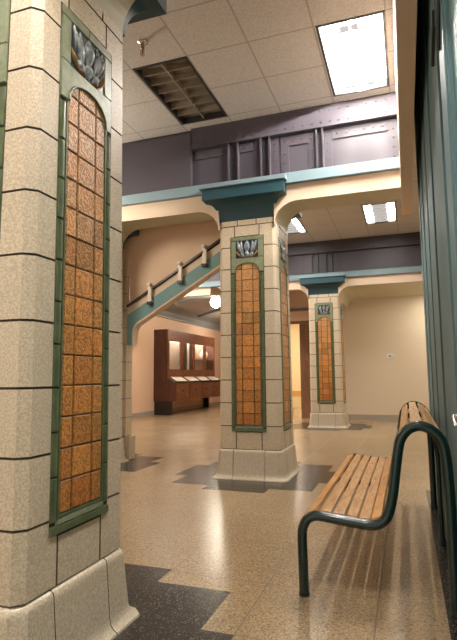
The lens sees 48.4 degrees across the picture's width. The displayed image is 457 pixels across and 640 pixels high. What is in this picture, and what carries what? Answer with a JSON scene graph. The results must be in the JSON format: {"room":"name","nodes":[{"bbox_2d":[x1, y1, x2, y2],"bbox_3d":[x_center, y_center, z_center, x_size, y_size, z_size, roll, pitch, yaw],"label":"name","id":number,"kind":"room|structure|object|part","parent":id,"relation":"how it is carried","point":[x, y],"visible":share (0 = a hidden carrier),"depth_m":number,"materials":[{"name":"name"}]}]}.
{"room":"building lobby","nodes":[
{"label":"building lobby","id":0,"kind":"room"},
{"bbox_2d":[131,316,220,412],"bbox_3d":[-4.090,0.319,11.514,0.150,4.340,27.000,-3,-7,19],"label":"wall","id":1,"kind":"structure","parent":0,"point":[142,354],"depth_m":15.88,"materials":[{"name":"beige paint"}]},
{"bbox_2d":[129,301,219,330],"bbox_3d":[-1.241,0.030,19.068,0.340,0.260,9.800,-3,-7,19],"label":"trim","id":2,"kind":"structure","parent":1,"relation":"attached to","point":[168,313],"depth_m":18.55,"materials":[{"name":"grey paint"}]},
{"bbox_2d":[129,287,220,300],"bbox_3d":[-1.736,-0.661,13.677,2.978,0.275,0.790,-3,-7,19],"label":"trim","id":3,"kind":"structure","parent":1,"relation":"attached to","point":[207,291],"depth_m":12.96,"materials":[{"name":"beige paint"}]},
{"bbox_2d":[131,401,220,417],"bbox_3d":[-2.247,2.942,16.228,0.025,0.140,16.400,-3,-7,19],"label":"baseboard","id":4,"kind":"structure","parent":1,"relation":"attached to","point":[148,413],"depth_m":17.72,"materials":[{"name":"beige"}]},
{"bbox_2d":[122,157,399,206],"bbox_3d":[-1.687,-1.559,6.864,7.585,0.145,0.155,-3,-7,19],"label":"trim","id":5,"kind":"structure","parent":1,"relation":"attached to","point":[388,164],"depth_m":5.89,"materials":[{"name":"blue paint"}]},
{"bbox_2d":[129,265,421,292],"bbox_3d":[1.713,-1.005,12.100,10.550,0.145,0.155,-3,-7,19],"label":"trim","id":6,"kind":"structure","parent":1,"relation":"attached to","point":[410,269],"depth_m":11.55,"materials":[{"name":"blue paint"}]},
{"bbox_2d":[169,298,219,322],"bbox_3d":[0.083,-0.322,18.643,3.150,0.320,9.800,-3,-7,19],"label":"ceiling","id":7,"kind":"structure","parent":0,"point":[198,307],"depth_m":17.92,"materials":[{"name":"beige paint"}]},
{"bbox_2d":[210,296,219,307],"bbox_3d":[-0.380,-0.552,15.102,0.320,0.380,0.320,-3,-7,19],"label":"globe lamp","id":8,"kind":"object","parent":7,"relation":"hanging from","point":[215,301],"visible":0.82,"depth_m":14.99,"materials":[{"name":"white glass"}]},
{"bbox_2d":[122,0,419,243],"bbox_3d":[-0.810,-2.513,5.987,11.200,0.001,18.200,-3,-7,19],"label":"ceiling","id":9,"kind":"structure","parent":0,"point":[256,58],"depth_m":5.18,"materials":[{"name":"tile"}]},
{"bbox_2d":[137,39,147,55],"bbox_3d":[-0.816,-2.577,4.825,0.100,0.130,0.100,-3,-7,19],"label":"sprinkler head","id":10,"kind":"object","parent":9,"relation":"attached to","point":[142,42],"visible":1,"depth_m":4.81},
{"bbox_2d":[132,56,227,124],"bbox_3d":[-0.502,-2.591,5.739,0.608,0.106,1.244,-3,-7,19],"label":"ceiling light","id":11,"kind":"object","parent":9,"relation":"attached to","point":[176,83],"visible":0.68,"depth_m":5.72,"materials":[{"name":"grey metal"}]},
{"bbox_2d":[287,218,306,233],"bbox_3d":[1.252,-2.043,10.785,0.608,0.106,1.244,-3,-7,19],"label":"ceiling light","id":12,"kind":"object","parent":9,"relation":"attached to","point":[292,229],"visible":0.34,"depth_m":11.01,"materials":[{"name":"grey plastic"}]},
{"bbox_2d":[287,221,298,232],"bbox_3d":[1.253,-2.012,10.781,0.270,0.008,1.196,-3,-7,19],"label":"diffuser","id":13,"kind":"object","parent":12,"relation":"on","point":[291,227],"depth_m":11.01,"materials":[{"name":"white plastic"}]},
{"bbox_2d":[315,10,388,96],"bbox_3d":[1.283,-2.672,5.123,0.608,0.114,1.244,-3,-7,19],"label":"ceiling light","id":14,"kind":"object","parent":9,"relation":"attached to","point":[354,49],"visible":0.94,"depth_m":5.12,"materials":[{"name":"grey plastic"}]},
{"bbox_2d":[362,202,396,223],"bbox_3d":[2.988,-2.144,10.029,0.608,0.106,1.244,-3,-7,19],"label":"ceiling light","id":15,"kind":"object","parent":9,"relation":"attached to","point":[373,213],"visible":0.88,"depth_m":10.04,"materials":[{"name":"grey plastic"}]},
{"bbox_2d":[371,204,387,221],"bbox_3d":[2.989,-2.113,10.025,0.270,0.008,1.196,-3,-7,19],"label":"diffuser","id":16,"kind":"object","parent":15,"relation":"on","point":[378,211],"depth_m":10.03,"materials":[{"name":"white plastic"}]},
{"bbox_2d":[113,405,456,639],"bbox_3d":[0.676,2.248,9.637,11.200,0.001,27.000,-3,-7,19],"label":"floor","id":17,"kind":"structure","parent":0,"point":[206,557],"depth_m":3.48,"materials":[{"name":"beige stone"}]},
{"bbox_2d":[0,0,166,639],"bbox_3d":[-1.011,-0.294,2.484,1.070,3.495,1.150,-3,-7,19],"label":"tiled column","id":18,"kind":"structure","parent":17,"relation":"on","point":[63,576],"depth_m":2.18,"materials":[{"name":"beige"}]},
{"bbox_3d":[-0.668,-0.263,2.360,0.023,2.320,0.418,-3,-7,19],"label":"mosaic panel","id":19,"kind":"part","parent":18,"relation":"part of","materials":[{"name":"tile"}]},
{"bbox_2d":[94,0,134,31],"bbox_3d":[-0.027,-1.822,2.268,1.433,0.535,0.710,-3,-7,19],"label":"trim","id":20,"kind":"structure","parent":18,"relation":"attached to","point":[117,10],"depth_m":2.74,"materials":[{"name":"beige paint"}]},
{"bbox_2d":[119,230,138,462],"bbox_3d":[-1.984,0.240,7.175,1.070,3.495,1.150,-3,-7,19],"label":"tiled column","id":21,"kind":"structure","parent":17,"relation":"on","point":[135,233],"depth_m":7.35,"materials":[{"name":"beige"}]},
{"bbox_2d":[153,329,219,414],"bbox_3d":[-1.305,1.844,17.962,0.775,2.690,4.250,-3,-7,19],"label":"display cabinet","id":22,"kind":"object","parent":17,"relation":"on","point":[168,344],"visible":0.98,"depth_m":16.93,"materials":[{"name":"brown wood"}]},
{"bbox_3d":[-2.041,2.760,15.921,0.570,0.430,0.120,-3,-7,19],"label":"leg","id":23,"kind":"part","parent":22,"relation":"part of","materials":[{"name":"black wood"}]},
{"bbox_3d":[-2.018,1.418,16.021,0.730,2.260,0.050,-3,-7,19],"label":"panel","id":24,"kind":"part","parent":22,"relation":"part of","materials":[{"name":"brown wood"}]},
{"bbox_3d":[-1.753,1.151,16.536,0.040,1.040,1.018,-3,-7,19],"label":"glass door","id":25,"kind":"part","parent":22,"relation":"part of","materials":[{"name":"clear glass"}]},
{"bbox_2d":[170,377,187,381],"bbox_3d":[-1.609,1.912,16.424,0.264,0.163,0.878,-3,-7,19],"label":"printed sheets","id":26,"kind":"object","parent":22,"relation":"on","point":[177,379],"visible":1,"depth_m":16.36,"materials":[{"name":"white paper"}]},
{"bbox_3d":[-1.475,2.271,16.317,0.025,0.480,0.998,-3,-7,19],"label":"drawer","id":27,"kind":"part","parent":22,"relation":"part of","materials":[{"name":"red wood"}]},
{"bbox_2d":[183,343,186,369],"bbox_3d":[-1.548,1.355,17.746,0.120,1.220,0.440,-3,-7,19],"label":"display board","id":28,"kind":"object","parent":22,"relation":"in","point":[184,344],"visible":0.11,"depth_m":17.80,"materials":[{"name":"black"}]},
{"bbox_3d":[-1.412,1.256,17.510,0.040,1.040,1.018,-3,-7,19],"label":"glass door","id":29,"kind":"part","parent":22,"relation":"part of","materials":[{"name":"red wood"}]},
{"bbox_2d":[189,344,191,369],"bbox_3d":[-1.323,1.424,18.389,0.120,1.220,0.440,-3,-7,19],"label":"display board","id":30,"kind":"object","parent":22,"relation":"in","point":[190,345],"visible":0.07,"depth_m":18.25,"materials":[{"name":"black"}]},
{"bbox_2d":[184,377,198,380],"bbox_3d":[-1.268,2.017,17.399,0.264,0.163,0.878,-3,-7,19],"label":"printed sheets","id":31,"kind":"object","parent":22,"relation":"on","point":[187,378],"visible":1,"depth_m":17.32,"materials":[{"name":"white paper"}]},
{"bbox_3d":[-1.244,1.300,17.999,0.035,1.420,4.150,-3,-7,19],"label":"frame","id":32,"kind":"part","parent":22,"relation":"part of","materials":[{"name":"red wood"}]},
{"bbox_3d":[-1.134,2.377,17.292,0.025,0.480,0.998,-3,-7,19],"label":"drawer","id":33,"kind":"part","parent":22,"relation":"part of","materials":[{"name":"red wood"}]},
{"bbox_3d":[-1.071,1.362,18.485,0.040,1.040,1.018,-3,-7,19],"label":"glass door","id":34,"kind":"part","parent":22,"relation":"part of","materials":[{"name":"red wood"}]},
{"bbox_2d":[196,376,210,380],"bbox_3d":[-0.927,2.123,18.373,0.264,0.163,0.878,-3,-7,19],"label":"printed sheets","id":35,"kind":"object","parent":22,"relation":"on","point":[202,378],"visible":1,"depth_m":18.31,"materials":[{"name":"white paper"}]},
{"bbox_2d":[200,349,207,358],"bbox_3d":[-0.947,1.318,19.496,0.320,0.380,0.320,-3,-7,19],"label":"vase","id":36,"kind":"object","parent":22,"relation":"in","point":[201,353],"visible":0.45,"depth_m":19.40,"materials":[{"name":"white ceramic"}]},
{"bbox_3d":[-0.864,3.190,19.860,0.190,0.430,0.120,-3,-7,19],"label":"leg","id":37,"kind":"part","parent":22,"relation":"part of","materials":[{"name":"black wood"}]},
{"bbox_3d":[-0.794,2.482,18.266,0.025,0.480,0.998,-3,-7,19],"label":"drawer","id":38,"kind":"part","parent":22,"relation":"part of","materials":[{"name":"red wood"}]},
{"bbox_3d":[-0.730,1.468,19.459,0.040,1.040,1.018,-3,-7,19],"label":"glass door","id":39,"kind":"part","parent":22,"relation":"part of","materials":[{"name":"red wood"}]},
{"bbox_3d":[-0.638,1.846,19.965,0.730,2.260,0.050,-3,-7,19],"label":"panel","id":40,"kind":"part","parent":22,"relation":"part of","materials":[{"name":"brown wood"}]},
{"bbox_2d":[206,376,219,380],"bbox_3d":[-0.586,2.229,19.347,0.264,0.163,0.878,-3,-7,19],"label":"printed sheets","id":41,"kind":"object","parent":22,"relation":"on","point":[212,378],"visible":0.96,"depth_m":19.30,"materials":[{"name":"white paper"}]},
{"bbox_3d":[-0.453,2.588,19.240,0.025,0.480,0.998,-3,-7,19],"label":"drawer","id":42,"kind":"part","parent":22,"relation":"part of","materials":[{"name":"red wood"}]},
{"bbox_2d":[199,173,301,482],"bbox_3d":[0.349,0.128,6.371,1.070,3.495,1.150,-3,-7,19],"label":"tiled column","id":43,"kind":"structure","parent":17,"relation":"on","point":[257,435],"depth_m":6.03,"materials":[{"name":"brown"}]},
{"bbox_2d":[123,220,219,345],"bbox_3d":[-0.692,-0.577,7.347,2.362,1.868,0.214,-3,-7,19],"label":"staircase","id":44,"kind":"structure","parent":43,"relation":"attached to","point":[167,263],"depth_m":7.44,"materials":[{"name":"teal paint"}]},
{"bbox_3d":[-0.551,-0.834,7.296,2.015,1.218,0.070,-3,-7,19],"label":"handrail","id":45,"kind":"part","parent":44,"relation":"part of","materials":[{"name":"brown wood"}]},
{"bbox_3d":[0.230,0.138,6.025,0.418,2.320,0.023,-3,-7,19],"label":"mosaic panel","id":46,"kind":"part","parent":43,"relation":"part of","materials":[{"name":"tile"}]},
{"bbox_2d":[122,92,398,195],"bbox_3d":[-1.688,-1.977,6.921,7.585,0.838,0.115,-3,-7,19],"label":"girder","id":47,"kind":"object","parent":43,"relation":"on","point":[364,129],"visible":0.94,"depth_m":6.17,"materials":[{"name":"metal"}]},
{"bbox_3d":[-0.893,-2.011,6.644,0.890,0.730,0.060,-3,-7,19],"label":"plate","id":48,"kind":"part","parent":47,"relation":"part of","materials":[{"name":"purple metal"}]},
{"bbox_2d":[121,196,219,247],"bbox_3d":[-0.843,-1.296,6.905,1.766,0.535,0.710,-3,-7,19],"label":"trim","id":49,"kind":"structure","parent":47,"relation":"attached to","point":[187,210],"depth_m":6.62,"materials":[{"name":"beige paint"}]},
{"bbox_3d":[-0.213,-2.114,6.436,0.440,0.115,0.024,-3,-7,19],"label":"riveted plate","id":50,"kind":"part","parent":47,"relation":"part of","materials":[{"name":"purple metal"}]},
{"bbox_3d":[0.227,-2.135,6.285,0.170,0.115,0.024,-3,-7,19],"label":"riveted plate","id":51,"kind":"part","parent":47,"relation":"part of","materials":[{"name":"purple metal"}]},
{"bbox_3d":[0.677,-1.905,6.102,0.100,0.370,0.024,-3,-7,19],"label":"riveted plate","id":52,"kind":"part","parent":47,"relation":"part of","materials":[{"name":"purple metal"}]},
{"bbox_3d":[0.831,-2.159,6.076,0.430,0.125,0.024,-3,-7,19],"label":"riveted plate","id":53,"kind":"part","parent":47,"relation":"part of","materials":[{"name":"purple metal"}]},
{"bbox_3d":[0.992,-1.920,5.994,0.085,0.370,0.024,-3,-7,19],"label":"riveted plate","id":54,"kind":"part","parent":47,"relation":"part of","materials":[{"name":"purple metal"}]},
{"bbox_3d":[1.506,-2.191,5.843,0.620,0.125,0.024,-3,-7,19],"label":"riveted plate","id":55,"kind":"part","parent":47,"relation":"part of","materials":[{"name":"purple metal"}]},
{"bbox_3d":[1.853,-2.024,5.704,0.090,0.495,0.024,-3,-7,19],"label":"riveted plate","id":56,"kind":"part","parent":47,"relation":"part of","materials":[{"name":"purple metal"}]},
{"bbox_3d":[0.692,0.159,6.248,0.023,2.320,0.418,-3,-7,19],"label":"mosaic panel","id":57,"kind":"part","parent":43,"relation":"part of","materials":[{"name":"tile"}]},
{"bbox_2d":[274,170,400,229],"bbox_3d":[1.333,-1.400,6.155,1.433,0.535,0.710,-3,-7,19],"label":"trim","id":58,"kind":"structure","parent":43,"relation":"attached to","point":[381,186],"depth_m":5.92,"materials":[{"name":"beige paint"}]},
{"bbox_2d":[298,273,350,427],"bbox_3d":[2.350,0.748,12.089,1.070,3.495,1.150,-3,-7,19],"label":"tiled column","id":59,"kind":"structure","parent":17,"relation":"on","point":[326,333],"depth_m":11.74,"materials":[{"name":"brown"}]},
{"bbox_2d":[129,232,421,286],"bbox_3d":[1.713,-1.423,12.156,10.550,0.838,0.115,-3,-7,19],"label":"girder","id":60,"kind":"object","parent":59,"relation":"on","point":[403,249],"visible":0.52,"depth_m":11.76,"materials":[{"name":"metal"}]},
{"bbox_3d":[1.780,-1.329,12.139,0.420,0.445,0.024,-3,-7,19],"label":"riveted plate","id":61,"kind":"part","parent":60,"relation":"part of","materials":[{"name":"purple metal"}]},
{"bbox_3d":[2.564,-1.341,11.866,0.100,0.495,0.024,-3,-7,19],"label":"riveted plate","id":62,"kind":"part","parent":60,"relation":"part of","materials":[{"name":"purple metal"}]},
{"bbox_3d":[3.920,-1.406,11.399,0.110,0.495,0.024,-3,-7,19],"label":"riveted plate","id":63,"kind":"part","parent":60,"relation":"part of","materials":[{"name":"purple metal"}]},
{"bbox_3d":[4.061,-1.413,11.350,0.130,0.495,0.024,-3,-7,19],"label":"riveted plate","id":64,"kind":"part","parent":60,"relation":"part of","materials":[{"name":"purple metal"}]},
{"bbox_2d":[289,281,308,298],"bbox_3d":[1.171,-0.671,12.661,1.766,0.535,0.790,-3,-7,19],"label":"trim","id":65,"kind":"structure","parent":59,"relation":"attached to","point":[293,285],"depth_m":12.10,"materials":[{"name":"beige paint"}]},
{"bbox_3d":[2.231,0.759,11.744,0.418,2.320,0.023,-3,-7,19],"label":"mosaic panel","id":66,"kind":"part","parent":59,"relation":"part of","materials":[{"name":"tile"}]},
{"bbox_3d":[2.692,0.779,11.966,0.023,2.320,0.418,-3,-7,19],"label":"mosaic panel","id":67,"kind":"part","parent":59,"relation":"part of","materials":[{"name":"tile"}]},
{"bbox_2d":[297,401,456,617],"bbox_3d":[1.110,1.107,3.671,0.810,0.935,2.206,-3,-7,19],"label":"park bench","id":68,"kind":"object","parent":17,"relation":"on","point":[373,516],"visible":1,"depth_m":2.76,"materials":[{"name":"brown wood"}]},
{"bbox_3d":[1.463,1.217,4.681,0.808,0.935,0.053,-3,-7,19],"label":"frame","id":69,"kind":"part","parent":68,"relation":"part of","materials":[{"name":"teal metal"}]},
{"bbox_2d":[290,324,300,407],"bbox_3d":[4.791,0.732,15.950,7.400,4.340,4.950,-3,-7,19],"label":"wall","id":70,"kind":"structure","parent":0,"point":[294,328],"depth_m":19.17,"materials":[{"name":"beige paint"}]},
{"bbox_2d":[168,296,219,307],"bbox_3d":[-0.820,-0.564,16.056,3.150,0.385,0.300,-3,-7,19],"label":"trim","id":71,"kind":"structure","parent":70,"relation":"attached to","point":[183,300],"depth_m":16.13,"materials":[{"name":"grey paint"}]},
{"bbox_2d":[197,309,219,317],"bbox_3d":[0.166,-0.259,18.873,3.150,0.385,0.300,-3,-7,19],"label":"trim","id":72,"kind":"structure","parent":70,"relation":"attached to","point":[217,310],"depth_m":19.09,"materials":[{"name":"grey paint"}]},
{"bbox_2d":[292,391,300,395],"bbox_3d":[3.079,2.732,18.845,2.100,0.200,0.030,-3,-7,19],"label":"trim","id":73,"kind":"structure","parent":70,"relation":"attached to","point":[294,393],"depth_m":19.02,"materials":[{"name":"brown"}]},
{"bbox_2d":[289,290,429,414],"bbox_3d":[3.953,0.472,13.553,7.400,4.340,0.154,-3,-7,19],"label":"wall","id":74,"kind":"structure","parent":0,"point":[373,328],"depth_m":13.39,"materials":[{"name":"beige paint"}]},
{"bbox_2d":[290,308,308,311],"bbox_3d":[1.624,-0.273,14.350,2.550,0.080,0.040,-3,-7,19],"label":"trim","id":75,"kind":"structure","parent":74,"relation":"attached to","point":[292,309],"depth_m":14.21,"materials":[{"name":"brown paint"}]},
{"bbox_2d":[290,321,308,323],"bbox_3d":[1.665,1.386,14.161,1.400,2.700,0.030,-3,-7,19],"label":"trim","id":76,"kind":"structure","parent":74,"relation":"attached to","point":[291,322],"depth_m":14.18,"materials":[{"name":"brown wood"}]},
{"bbox_2d":[299,324,310,418],"bbox_3d":[2.160,1.403,14.036,0.345,2.610,0.055,-3,-7,19],"label":"door","id":77,"kind":"structure","parent":74,"relation":"in","point":[303,328],"depth_m":14.03,"materials":[{"name":"brown wood"}]},
{"bbox_3d":[2.145,1.257,14.036,0.260,2.080,0.015,-3,-7,19],"label":"panel","id":78,"kind":"part","parent":77,"relation":"part of","materials":[{"name":"brown wood"}]},
{"bbox_2d":[338,272,422,308],"bbox_3d":[4.977,-0.771,12.086,4.398,0.535,2.190,-3,-7,19],"label":"trim","id":79,"kind":"structure","parent":74,"relation":"attached to","point":[403,284],"depth_m":11.83,"materials":[{"name":"beige paint"}]},
{"bbox_2d":[348,414,422,420],"bbox_3d":[4.880,2.501,12.920,5.420,0.150,0.020,-3,-7,19],"label":"baseboard","id":80,"kind":"structure","parent":74,"relation":"attached to","point":[350,416],"depth_m":13.27,"materials":[{"name":"beige stone"}]},
{"bbox_2d":[386,354,393,358],"bbox_3d":[4.230,0.945,13.312,0.190,0.130,0.028,-3,-7,19],"label":"thermostat","id":81,"kind":"object","parent":74,"relation":"attached to","point":[388,356],"visible":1,"depth_m":13.30,"materials":[{"name":"white plastic"}]},
{"bbox_2d":[414,0,456,539],"bbox_3d":[0.613,-0.922,0.801,0.300,4.340,9.720,-3,-7,19],"label":"wall","id":82,"kind":"structure","parent":0,"point":[435,312],"depth_m":3.49,"materials":[{"name":"teal paint"}]},
{"bbox_2d":[393,0,416,214],"bbox_3d":[0.451,-2.419,1.372,0.107,1.235,10.380,-3,-7,19],"label":"trim","id":83,"kind":"structure","parent":82,"relation":"attached to","point":[404,11],"depth_m":3.49,"materials":[{"name":"beige paint"}]},
{"bbox_2d":[429,0,456,483],"bbox_3d":[0.732,-0.855,1.506,0.140,4.320,2.336,-3,-7,19],"label":"door","id":84,"kind":"structure","parent":82,"relation":"in","point":[445,68],"depth_m":2.10,"materials":[{"name":"teal paint"}]},
{"bbox_2d":[431,0,439,66],"bbox_3d":[0.929,-1.259,2.281,0.021,0.279,0.471,-3,-7,19],"label":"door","id":85,"kind":"structure","parent":84,"relation":"attached to","point":[437,6],"depth_m":2.32,"materials":[{"name":"black rubber"}]},
{"bbox_3d":[0.942,0.420,2.079,0.048,0.110,0.172,-3,-7,19],"label":"handle","id":86,"kind":"part","parent":84,"relation":"part of","materials":[{"name":"silver metal"}]}
]}

